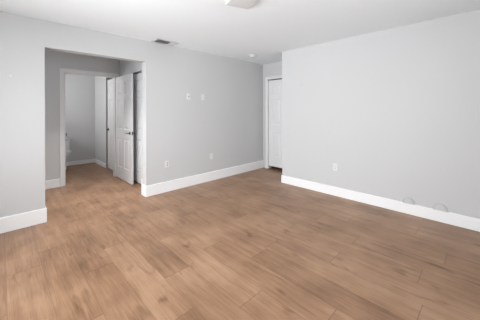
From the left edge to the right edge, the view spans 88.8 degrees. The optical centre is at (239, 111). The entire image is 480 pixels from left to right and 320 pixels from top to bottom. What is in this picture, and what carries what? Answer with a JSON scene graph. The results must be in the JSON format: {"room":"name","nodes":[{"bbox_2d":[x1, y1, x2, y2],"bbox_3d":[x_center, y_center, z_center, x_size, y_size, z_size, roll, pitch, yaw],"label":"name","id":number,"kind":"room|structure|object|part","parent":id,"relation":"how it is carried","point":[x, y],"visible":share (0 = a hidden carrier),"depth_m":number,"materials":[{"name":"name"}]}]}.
{"room":"empty bedroom","nodes":[
{"label":"empty bedroom","id":0,"kind":"room"},
{"bbox_2d":[65,74,94,161],"bbox_3d":[-4.596,0.124,5.912,2.145,2.463,0.120,0,0,-44],"label":"wall","id":1,"kind":"structure","parent":0,"point":[79,89],"depth_m":6.31,"materials":[{"name":"grey paint"}]},
{"bbox_2d":[66,159,105,167],"bbox_3d":[-3.906,1.304,5.212,1.905,0.100,1.840,0,0,-44],"label":"baseboard","id":2,"kind":"structure","parent":1,"relation":"attached to","point":[70,163],"depth_m":6.25,"materials":[{"name":"white wood"}]},
{"bbox_2d":[45,49,120,185],"bbox_3d":[-3.403,0.120,4.337,2.405,2.463,0.120,0,0,-44],"label":"wall","id":3,"kind":"structure","parent":0,"point":[54,60],"depth_m":4.38,"materials":[{"name":"grey paint"}]},
{"bbox_2d":[60,68,118,186],"bbox_3d":[-2.921,0.284,4.797,1.004,2.133,0.137,0,0,-44],"label":"door frame","id":4,"kind":"structure","parent":3,"relation":"attached to","point":[63,71],"depth_m":4.46,"materials":[{"name":"white wood"}]},
{"bbox_3d":[-3.214,0.285,4.425,0.064,2.133,0.017,0,0,-44],"label":"casing","id":5,"kind":"part","parent":4,"relation":"part of","materials":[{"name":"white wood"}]},
{"bbox_3d":[-2.882,-0.751,4.754,1.004,0.064,0.017,0,0,-44],"label":"head casing","id":6,"kind":"part","parent":4,"relation":"part of","materials":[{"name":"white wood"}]},
{"bbox_2d":[95,60,142,178],"bbox_3d":[-2.434,0.117,5.538,0.660,2.463,3.440,0,0,-44],"label":"wall","id":7,"kind":"structure","parent":0,"point":[127,67],"depth_m":5.99,"materials":[{"name":"grey paint"}]},
{"bbox_2d":[106,79,112,169],"bbox_3d":[-2.909,0.294,5.572,0.084,2.082,0.706,0,0,-44],"label":"door","id":8,"kind":"structure","parent":7,"relation":"in","point":[110,82],"depth_m":5.68,"materials":[{"name":"white paint"}]},
{"bbox_2d":[116,73,134,184],"bbox_3d":[-2.261,0.318,4.766,0.141,2.030,0.854,0,0,-45],"label":"door","id":9,"kind":"structure","parent":7,"relation":"in","point":[124,84],"depth_m":4.71,"materials":[{"name":"white paint"}]},
{"bbox_2d":[133,73,141,183],"bbox_3d":[-1.989,0.308,4.687,0.035,2.033,0.769,0,0,-44],"label":"door","id":10,"kind":"structure","parent":7,"relation":"in","point":[137,78],"depth_m":4.60,"materials":[{"name":"white paint"}]},
{"bbox_2d":[0,11,262,217],"bbox_3d":[-1.550,0.114,3.898,5.980,2.463,0.140,0,0,-44],"label":"wall","id":11,"kind":"structure","parent":0,"point":[228,124],"depth_m":3.95,"materials":[{"name":"grey paint"}]},
{"bbox_2d":[0,160,263,233],"bbox_3d":[-2.059,1.261,4.422,5.740,0.172,1.634,0,0,-44],"label":"baseboard","id":12,"kind":"structure","parent":11,"relation":"attached to","point":[26,219],"depth_m":4.09,"materials":[{"name":"white wood"}]},
{"bbox_2d":[0,162,479,319],"bbox_3d":[-0.736,1.393,3.508,6.650,0.100,8.850,0,0,-44],"label":"floor","id":13,"kind":"structure","parent":0,"point":[250,245],"depth_m":2.24,"materials":[{"name":"brown wood"}]},
{"bbox_2d":[65,138,70,169],"bbox_3d":[-4.186,1.005,5.722,0.420,0.700,0.681,0,0,-44],"label":"toilet","id":14,"kind":"object","parent":13,"relation":"on","point":[67,140],"visible":0.35,"depth_m":5.75,"materials":[{"name":"white ceramic"}]},
{"bbox_3d":[-4.359,0.840,5.897,0.400,0.310,0.180,0,0,-44],"label":"tank","id":15,"kind":"part","parent":14,"relation":"part of","materials":[{"name":"white ceramic"}]},
{"bbox_3d":[-4.157,1.157,5.693,0.366,0.395,0.582,0,0,-44],"label":"bowl","id":16,"kind":"part","parent":14,"relation":"part of","materials":[{"name":"white ceramic"}]},
{"bbox_2d":[0,0,479,63],"bbox_3d":[-0.745,-1.180,3.508,6.650,0.120,8.850,0,0,-44],"label":"ceiling","id":17,"kind":"structure","parent":0,"point":[268,28],"depth_m":2.95,"materials":[{"name":"white paint"}]},
{"bbox_2d":[151,38,179,45],"bbox_3d":[-1.200,-1.111,3.944,0.380,0.015,0.230,0,0,-44],"label":"ceiling vent","id":18,"kind":"object","parent":17,"relation":"in","point":[160,41],"visible":1,"depth_m":3.93,"materials":[{"name":"metal"}]},
{"bbox_2d":[225,0,257,8],"bbox_3d":[0.022,-1.106,2.454,0.264,0.034,0.264,0,0,-24],"label":"recessed light","id":19,"kind":"object","parent":17,"relation":"in","point":[245,4],"visible":1,"depth_m":2.47,"materials":[{"name":"white plastic"}]},
{"bbox_2d":[263,61,281,167],"bbox_3d":[1.147,0.104,5.704,0.640,2.463,1.055,0,0,-44],"label":"wall","id":20,"kind":"structure","parent":0,"point":[270,69],"depth_m":5.80,"materials":[{"name":"grey paint"}]},
{"bbox_2d":[265,75,281,167],"bbox_3d":[0.958,0.263,5.514,0.137,2.147,0.874,0,0,-44],"label":"door frame","id":21,"kind":"structure","parent":20,"relation":"attached to","point":[278,76],"depth_m":5.75,"materials":[{"name":"white wood"}]},
{"bbox_3d":[0.626,0.264,5.767,0.017,2.147,0.048,0,0,-44],"label":"casing","id":22,"kind":"part","parent":21,"relation":"part of","materials":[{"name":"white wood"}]},
{"bbox_3d":[0.911,-0.786,5.472,0.017,0.048,0.874,0,0,-44],"label":"head casing","id":23,"kind":"part","parent":21,"relation":"part of","materials":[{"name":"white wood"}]},
{"bbox_2d":[269,79,281,167],"bbox_3d":[0.949,0.273,5.505,0.035,1.995,0.738,0,0,-44],"label":"door","id":24,"kind":"structure","parent":20,"relation":"in","point":[275,86],"depth_m":5.62,"materials":[{"name":"white paint"}]},
{"bbox_2d":[282,9,479,218],"bbox_3d":[2.524,0.100,3.433,0.810,2.463,4.115,0,0,-44],"label":"wall","id":25,"kind":"structure","parent":0,"point":[397,109],"depth_m":3.31,"materials":[{"name":"grey paint"}]},
{"bbox_2d":[333,163,337,170],"bbox_3d":[1.511,0.883,3.884,0.009,0.117,0.072,0,0,-44],"label":"power outlet","id":26,"kind":"object","parent":25,"relation":"attached to","point":[335,166],"visible":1,"depth_m":3.88,"materials":[{"name":"white plastic"}]},
{"bbox_2d":[281,175,479,231],"bbox_3d":[2.433,1.262,3.434,0.704,0.138,4.009,0,0,-44],"label":"baseboard","id":27,"kind":"structure","parent":25,"relation":"attached to","point":[467,222],"depth_m":3.30,"materials":[{"name":"white wood"}]},
{"bbox_2d":[402,197,414,204],"bbox_3d":[2.191,1.155,3.184,0.020,0.078,0.132,0,0,-44],"label":"wall cap","id":28,"kind":"object","parent":25,"relation":"attached to","point":[408,200],"visible":1,"depth_m":3.18,"materials":[{"name":"white plastic"}]},
{"bbox_2d":[433,203,447,211],"bbox_3d":[2.414,1.152,2.955,0.020,0.084,0.144,0,0,-44],"label":"wall cap","id":29,"kind":"object","parent":25,"relation":"attached to","point":[438,206],"visible":1,"depth_m":2.95,"materials":[{"name":"white plastic"}]}
]}

